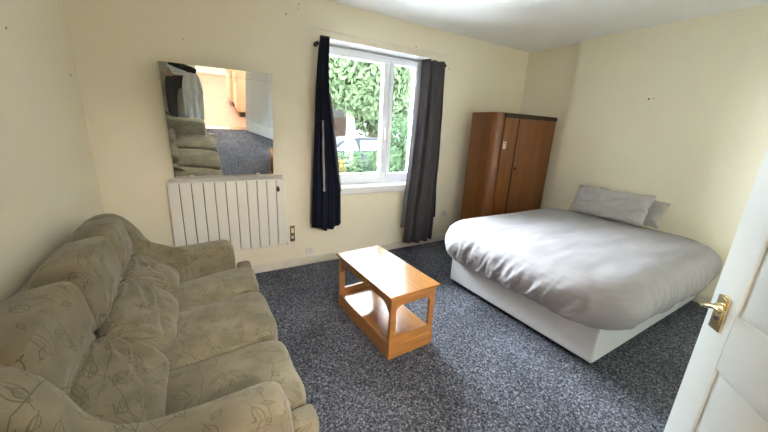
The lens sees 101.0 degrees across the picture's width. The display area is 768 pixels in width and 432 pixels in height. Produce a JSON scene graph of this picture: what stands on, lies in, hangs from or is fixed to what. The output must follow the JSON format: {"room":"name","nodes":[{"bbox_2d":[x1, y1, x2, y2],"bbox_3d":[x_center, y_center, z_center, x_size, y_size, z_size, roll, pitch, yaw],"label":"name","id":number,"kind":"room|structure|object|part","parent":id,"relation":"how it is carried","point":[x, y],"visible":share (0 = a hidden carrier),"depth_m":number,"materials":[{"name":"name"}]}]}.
{"room":"studio apartment","nodes":[
{"label":"studio apartment","id":0,"kind":"room"},
{"bbox_2d":[0,0,103,302],"bbox_3d":[-1.303,-0.115,0.865,0.100,2.550,3.420,-6,18,-30],"label":"wall","id":1,"kind":"structure","parent":0,"point":[49,186],"depth_m":1.52,"materials":[{"name":"beige paint"}]},
{"bbox_2d":[62,0,528,267],"bbox_3d":[-0.174,-0.822,3.612,4.945,2.550,0.306,-6,18,-30],"label":"wall","id":2,"kind":"structure","parent":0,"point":[118,46],"depth_m":2.76,"materials":[{"name":"beige paint"}]},
{"bbox_2d":[158,61,272,176],"bbox_3d":[-1.323,-0.747,2.610,0.784,0.856,0.208,-6,18,-30],"label":"mirror","id":3,"kind":"object","parent":2,"relation":"attached to","point":[219,120],"visible":1,"depth_m":2.56,"materials":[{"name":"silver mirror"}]},
{"bbox_2d":[167,175,289,250],"bbox_3d":[-1.359,-0.009,2.886,0.963,0.705,0.098,-6,18,-30],"label":"radiator","id":4,"kind":"object","parent":2,"relation":"attached to","point":[248,212],"visible":0.8,"depth_m":2.81,"materials":[{"name":"white metal"}]},
{"bbox_3d":[-1.722,0.049,2.638,0.079,0.655,0.025,-6,18,-30],"label":"panel","id":5,"kind":"part","parent":4,"relation":"part of","materials":[{"name":"white metal"}]},
{"bbox_3d":[-1.649,0.041,2.681,0.079,0.655,0.025,-6,18,-30],"label":"panel","id":6,"kind":"part","parent":4,"relation":"part of","materials":[{"name":"white metal"}]},
{"bbox_3d":[-1.576,0.033,2.724,0.079,0.655,0.025,-6,18,-30],"label":"panel","id":7,"kind":"part","parent":4,"relation":"part of","materials":[{"name":"white metal"}]},
{"bbox_3d":[-1.503,0.024,2.766,0.079,0.655,0.025,-6,18,-30],"label":"panel","id":8,"kind":"part","parent":4,"relation":"part of","materials":[{"name":"white metal"}]},
{"bbox_3d":[-1.430,0.016,2.809,0.079,0.655,0.025,-6,18,-30],"label":"panel","id":9,"kind":"part","parent":4,"relation":"part of","materials":[{"name":"white metal"}]},
{"bbox_2d":[170,175,282,183],"bbox_3d":[-1.351,-0.325,2.788,0.886,0.044,0.048,-6,18,-30],"label":"grille","id":10,"kind":"object","parent":4,"relation":"attached to","point":[269,179],"depth_m":2.77,"materials":[{"name":"white metal"}]},
{"bbox_3d":[-1.357,0.008,2.852,0.079,0.655,0.025,-6,18,-30],"label":"panel","id":11,"kind":"part","parent":4,"relation":"part of","materials":[{"name":"white metal"}]},
{"bbox_3d":[-1.284,0.000,2.895,0.079,0.655,0.025,-6,18,-30],"label":"panel","id":12,"kind":"part","parent":4,"relation":"part of","materials":[{"name":"white metal"}]},
{"bbox_3d":[-1.211,-0.009,2.938,0.079,0.655,0.025,-6,18,-30],"label":"panel","id":13,"kind":"part","parent":4,"relation":"part of","materials":[{"name":"white metal"}]},
{"bbox_3d":[-1.139,-0.017,2.981,0.079,0.655,0.025,-6,18,-30],"label":"panel","id":14,"kind":"part","parent":4,"relation":"part of","materials":[{"name":"white metal"}]},
{"bbox_3d":[-1.066,-0.025,3.024,0.079,0.655,0.025,-6,18,-30],"label":"panel","id":15,"kind":"part","parent":4,"relation":"part of","materials":[{"name":"white metal"}]},
{"bbox_3d":[-0.993,-0.033,3.066,0.079,0.655,0.025,-6,18,-30],"label":"panel","id":16,"kind":"part","parent":4,"relation":"part of","materials":[{"name":"white metal"}]},
{"bbox_2d":[290,225,294,240],"bbox_3d":[-0.941,0.179,3.254,0.050,0.170,0.018,-6,18,-30],"label":"switch","id":17,"kind":"object","parent":2,"relation":"attached to","point":[292,227],"visible":1,"depth_m":3.25,"materials":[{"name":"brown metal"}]},
{"bbox_2d":[306,246,313,254],"bbox_3d":[-0.795,0.373,3.407,0.088,0.088,0.015,-6,18,-30],"label":"wall socket","id":18,"kind":"object","parent":2,"relation":"attached to","point":[309,250],"visible":1,"depth_m":3.40,"materials":[{"name":"white plastic"}]},
{"bbox_2d":[251,234,445,273],"bbox_3d":[-0.154,0.402,3.813,4.709,0.088,0.018,-6,18,-30],"label":"baseboard","id":19,"kind":"structure","parent":2,"relation":"attached to","point":[270,266],"depth_m":3.46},
{"bbox_2d":[329,38,430,194],"bbox_3d":[-0.130,-1.032,3.560,1.350,1.505,0.330,-6,18,-30],"label":"window","id":20,"kind":"structure","parent":2,"relation":"attached to","point":[381,180],"depth_m":3.62,"materials":[{"name":"white plastic"}]},
{"bbox_3d":[-0.325,-1.071,3.488,0.790,1.320,0.066,-6,18,-30],"label":"sash","id":21,"kind":"part","parent":20,"relation":"part of","materials":[{"name":"white plastic"}]},
{"bbox_3d":[-0.164,-0.346,3.751,1.350,0.080,0.330,-6,18,-30],"label":"sill","id":22,"kind":"part","parent":20,"relation":"part of","materials":[{"name":"white paint"}]},
{"bbox_3d":[0.199,-1.130,3.795,0.390,1.320,0.066,-6,18,-30],"label":"sash","id":23,"kind":"part","parent":20,"relation":"part of","materials":[{"name":"white plastic"}]},
{"bbox_2d":[313,41,446,66],"bbox_3d":[0.032,-1.641,3.251,1.551,0.046,0.093,-6,18,-30],"label":"pole","id":24,"kind":"object","parent":2,"relation":"attached to","point":[315,43],"visible":0.73,"depth_m":3.09,"materials":[{"name":"grey metal"}]},
{"bbox_2d":[312,35,340,230],"bbox_3d":[-0.550,-0.728,3.087,0.328,1.839,0.091,-6,18,-30],"label":"curtain","id":25,"kind":"object","parent":24,"relation":"hanging from","point":[326,191],"visible":1,"depth_m":3.11,"materials":[{"name":"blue fabric"}]},
{"bbox_2d":[400,59,444,242],"bbox_3d":[0.498,-0.690,3.758,0.554,2.099,0.152,-6,18,-30],"label":"curtain","id":26,"kind":"object","parent":24,"relation":"hanging from","point":[419,201],"visible":1,"depth_m":3.69,"materials":[{"name":"grey fabric"}]},
{"bbox_2d":[441,210,446,216],"bbox_3d":[0.816,-0.029,4.265,0.085,0.085,0.050,-6,18,-30],"label":"wall socket","id":27,"kind":"object","parent":2,"relation":"attached to","point":[443,213],"visible":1,"depth_m":4.26,"materials":[{"name":"white plastic"}]},
{"bbox_2d":[255,240,708,431],"bbox_3d":[0.712,0.925,2.442,4.945,0.100,3.420,-6,18,-30],"label":"floor","id":28,"kind":"structure","parent":0,"point":[482,369],"depth_m":2.05,"materials":[{"name":"carpet"}]},
{"bbox_2d":[0,214,318,431],"bbox_3d":[-1.010,0.554,1.537,0.910,0.932,1.692,-6,18,-30],"label":"sofa","id":29,"kind":"object","parent":28,"relation":"on","point":[117,329],"visible":1,"depth_m":1.18,"materials":[{"name":"fabric"}]},
{"bbox_3d":[-1.304,0.602,1.333,0.190,0.760,1.355,-6,18,-30],"label":"frame","id":30,"kind":"part","parent":29,"relation":"part of","materials":[{"name":"fabric"}]},
{"bbox_2d":[69,335,168,424],"bbox_3d":[-0.908,0.611,1.071,0.286,0.287,0.491,-6,18,-30],"label":"cushion","id":31,"kind":"object","parent":29,"relation":"on","point":[119,379],"depth_m":1.04,"materials":[{"name":"fabric"}]},
{"bbox_2d":[96,279,178,352],"bbox_3d":[-1.138,0.485,1.483,0.288,0.287,0.516,-6,18,-30],"label":"cushion","id":32,"kind":"object","parent":29,"relation":"on","point":[146,311],"depth_m":1.40,"materials":[{"name":"fabric"}]},
{"bbox_3d":[-0.658,0.726,0.878,0.803,0.876,0.164,-6,18,-30],"label":"arm","id":33,"kind":"part","parent":29,"relation":"part of","materials":[{"name":"fabric"}]},
{"bbox_2d":[120,255,179,295],"bbox_3d":[-1.350,0.379,1.822,0.286,0.288,0.344,-6,18,-30],"label":"cushion","id":34,"kind":"object","parent":29,"relation":"on","point":[149,269],"depth_m":1.78,"materials":[{"name":"fabric"}]},
{"bbox_3d":[-1.419,0.365,2.104,0.806,0.841,0.180,-8,19,-35],"label":"arm","id":35,"kind":"part","parent":29,"relation":"part of","materials":[{"name":"fabric"}]},
{"bbox_2d":[174,267,258,312],"bbox_3d":[-1.127,0.513,1.986,0.714,0.185,0.366,-11,21,-42],"label":"seat cushion","id":36,"kind":"object","parent":29,"relation":"on","point":[199,286],"depth_m":1.98,"materials":[{"name":"fabric"}]},
{"bbox_2d":[163,292,277,371],"bbox_3d":[-0.915,0.621,1.638,0.654,0.184,0.540,-6,18,-30],"label":"seat cushion","id":37,"kind":"object","parent":29,"relation":"on","point":[215,325],"depth_m":1.59,"materials":[{"name":"fabric"}]},
{"bbox_2d":[165,340,305,415],"bbox_3d":[-0.675,0.741,1.252,0.657,0.184,0.445,-6,18,-30],"label":"seat cushion","id":38,"kind":"object","parent":29,"relation":"on","point":[205,377],"depth_m":1.29,"materials":[{"name":"fabric"}]},
{"bbox_2d":[336,245,439,359],"bbox_3d":[-0.015,0.603,2.405,0.429,0.470,0.807,-6,18,-30],"label":"coffee table","id":39,"kind":"object","parent":28,"relation":"on","point":[375,305],"visible":1,"depth_m":2.25,"materials":[{"name":"orange wood"}]},
{"bbox_3d":[-0.211,0.470,2.690,0.360,0.354,0.022,-7,18,-32],"label":"panel","id":40,"kind":"part","parent":39,"relation":"part of","materials":[{"name":"orange wood"}]},
{"bbox_3d":[-0.209,0.417,2.348,0.007,0.054,0.185,-7,18,-32],"label":"drawer","id":41,"kind":"part","parent":39,"relation":"part of","materials":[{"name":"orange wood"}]},
{"bbox_3d":[-0.096,0.470,2.179,0.007,0.054,0.185,-7,18,-32],"label":"drawer","id":42,"kind":"part","parent":39,"relation":"part of","materials":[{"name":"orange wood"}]},
{"bbox_2d":[342,287,422,339],"bbox_3d":[-0.021,0.725,2.439,0.357,0.016,0.735,-6,18,-30],"label":"shelf","id":43,"kind":"object","parent":39,"relation":"attached to","point":[370,308],"depth_m":2.37,"materials":[{"name":"orange wood"}]},
{"bbox_3d":[0.186,0.654,2.097,0.360,0.354,0.022,-7,18,-32],"label":"panel","id":44,"kind":"part","parent":39,"relation":"part of","materials":[{"name":"orange wood"}]},
{"bbox_2d":[460,112,556,219],"bbox_3d":[1.620,-0.445,4.178,1.078,1.695,0.455,-6,18,-30],"label":"wardrobe","id":45,"kind":"object","parent":28,"relation":"on","point":[508,157],"visible":0.72,"depth_m":3.89,"materials":[{"name":"red wood"}]},
{"bbox_3d":[1.443,-0.382,3.859,0.239,1.547,0.021,-6,18,-30],"label":"door","id":46,"kind":"part","parent":45,"relation":"part of","materials":[{"name":"red wood"}]},
{"bbox_3d":[1.863,-0.429,4.106,0.725,1.547,0.021,-6,18,-30],"label":"door","id":47,"kind":"part","parent":45,"relation":"part of","materials":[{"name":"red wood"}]},
{"bbox_3d":[1.799,-1.190,3.829,0.978,0.053,0.026,-6,18,-30],"label":"cornice","id":48,"kind":"part","parent":45,"relation":"part of","materials":[{"name":"brown wood"}]},
{"bbox_2d":[450,259,696,363],"bbox_3d":[1.825,0.580,3.060,1.903,0.340,1.350,-6,18,-30],"label":"bed base","id":49,"kind":"object","parent":28,"relation":"on","point":[589,344],"visible":0.36,"depth_m":2.35,"materials":[{"name":"white fabric"}]},
{"bbox_3d":[1.851,0.306,2.991,1.871,0.223,1.300,-6,18,-30],"label":"mattress","id":50,"kind":"object","parent":49,"relation":"on","visible":0},
{"bbox_2d":[445,208,721,329],"bbox_3d":[1.711,0.298,2.900,1.974,0.390,1.684,-6,18,-30],"label":"duvet","id":51,"kind":"object","parent":50,"relation":"on","point":[592,271],"visible":0.98,"depth_m":2.32,"materials":[{"name":"grey fabric"}]},
{"bbox_2d":[568,185,656,226],"bbox_3d":[2.370,-0.128,3.339,0.190,0.305,0.726,-6,18,-30],"label":"pillow","id":52,"kind":"object","parent":51,"relation":"on","point":[627,207],"visible":1,"depth_m":3.26,"materials":[{"name":"grey fabric"}]},
{"bbox_2d":[600,187,669,228],"bbox_3d":[2.564,-0.100,3.341,0.148,0.297,0.677,-6,18,-30],"label":"pillow","id":53,"kind":"object","parent":51,"relation":"on","point":[654,215],"visible":0.24,"depth_m":3.11,"materials":[{"name":"grey fabric"}]},
{"bbox_2d":[329,0,767,52],"bbox_3d":[0.768,-1.661,1.848,4.945,0.100,3.740,-6,18,-30],"label":"ceiling","id":54,"kind":"structure","parent":0,"point":[529,26],"depth_m":2.98,"materials":[{"name":"white paint"}]},
{"bbox_2d":[520,4,767,297],"bbox_3d":[2.811,-0.581,3.284,0.200,2.550,3.420,-6,18,-30],"label":"wall","id":55,"kind":"structure","parent":0,"point":[700,149],"depth_m":3.08,"materials":[{"name":"beige paint"}]},
{"bbox_2d":[692,293,711,302],"bbox_3d":[2.850,0.709,3.251,0.018,0.088,2.670,-6,18,-30],"label":"baseboard","id":56,"kind":"structure","parent":55,"relation":"attached to","point":[699,298],"depth_m":2.99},
{"bbox_3d":[1.681,0.099,0.635,4.945,2.550,0.120,-6,18,-30],"label":"wall","id":57,"kind":"structure","parent":0,"visible":0},
{"bbox_2d":[664,147,767,431],"bbox_3d":[1.035,0.334,0.679,0.176,1.988,0.754,5,16,9],"label":"door","id":58,"kind":"structure","parent":57,"relation":"in","point":[724,385],"depth_m":0.95,"materials":[{"name":"white wood"}]},
{"bbox_3d":[1.031,0.287,0.975,0.062,0.041,0.095,6,16,11],"label":"lever","id":59,"kind":"part","parent":58,"relation":"part of","materials":[{"name":"gold metal"}]},
{"bbox_3d":[1.068,0.306,1.007,0.009,0.123,0.046,7,16,14],"label":"handle","id":60,"kind":"part","parent":58,"relation":"part of","materials":[{"name":"gold metal"}]},
{"label":"outside","id":61,"kind":"structure","parent":0,"visible":0},
{"bbox_3d":[2.297,-0.552,9.625,65.000,0.250,6.900,-6,18,-30],"label":"ground","id":62,"kind":"structure","parent":61,"visible":0},
{"bbox_2d":[338,157,346,172],"bbox_3d":[-1.002,-0.526,5.999,0.729,1.337,0.679,-6,18,-30],"label":"bush","id":63,"kind":"object","parent":62,"relation":"on","point":[341,169],"visible":0.04,"depth_m":5.78,"materials":[{"name":"yellow plant"}]},
{"bbox_2d":[338,142,401,172],"bbox_3d":[-0.340,-0.816,6.835,1.719,1.560,1.308,-6,18,-30],"label":"bush","id":64,"kind":"object","parent":62,"relation":"on","point":[354,167],"visible":0.22,"depth_m":6.65,"materials":[{"name":"green plant"}]},
{"bbox_2d":[329,56,412,164],"bbox_3d":[-1.182,-3.928,9.875,4.695,5.783,3.725,2,16,-4],"label":"tree","id":65,"kind":"object","parent":62,"relation":"on","point":[355,85],"visible":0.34,"depth_m":8.70,"materials":[{"name":"green plant"}]},
{"bbox_2d":[376,114,409,171],"bbox_3d":[0.464,-1.395,7.900,1.324,2.193,1.325,9,17,22],"label":"bush","id":66,"kind":"object","parent":62,"relation":"on","point":[403,129],"visible":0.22,"depth_m":7.50,"materials":[{"name":"green plant"}]},
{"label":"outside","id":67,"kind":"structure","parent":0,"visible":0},
{"bbox_3d":[-11.693,-7.500,32.075,65.000,0.250,47.800,-6,18,-30],"label":"lawn","id":68,"kind":"structure","parent":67,"visible":0},
{"bbox_2d":[332,105,407,146],"bbox_3d":[-4.699,-8.986,23.365,14.500,7.950,7.500,-6,18,-30],"label":"house","id":69,"kind":"structure","parent":68,"relation":"on","point":[339,120],"depth_m":21.34,"materials":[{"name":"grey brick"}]},
{"bbox_3d":[-1.753,-6.041,21.995,1.200,1.000,0.020,-6,18,-30],"label":"pane","id":70,"kind":"part","parent":69,"relation":"part of","materials":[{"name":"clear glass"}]},
{"bbox_2d":[344,68,412,137],"bbox_3d":[0.161,-6.863,18.652,5.289,6.865,4.571,-6,18,-30],"label":"tree","id":71,"kind":"object","parent":68,"relation":"on","point":[372,125],"visible":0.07,"depth_m":17.95,"materials":[{"name":"green plant"}]},
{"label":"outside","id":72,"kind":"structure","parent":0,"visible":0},
{"bbox_3d":[-0.689,-2.166,14.391,65.000,0.015,4.800,-6,18,-30],"label":"road","id":73,"kind":"object","parent":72,"visible":0},
{"bbox_2d":[336,136,378,169],"bbox_3d":[-1.341,-2.405,12.449,4.167,1.422,1.830,-6,18,-30],"label":"car","id":74,"kind":"object","parent":73,"relation":"on","point":[361,143],"visible":0.06,"depth_m":11.79,"materials":[{"name":"silver metal"}]}
]}

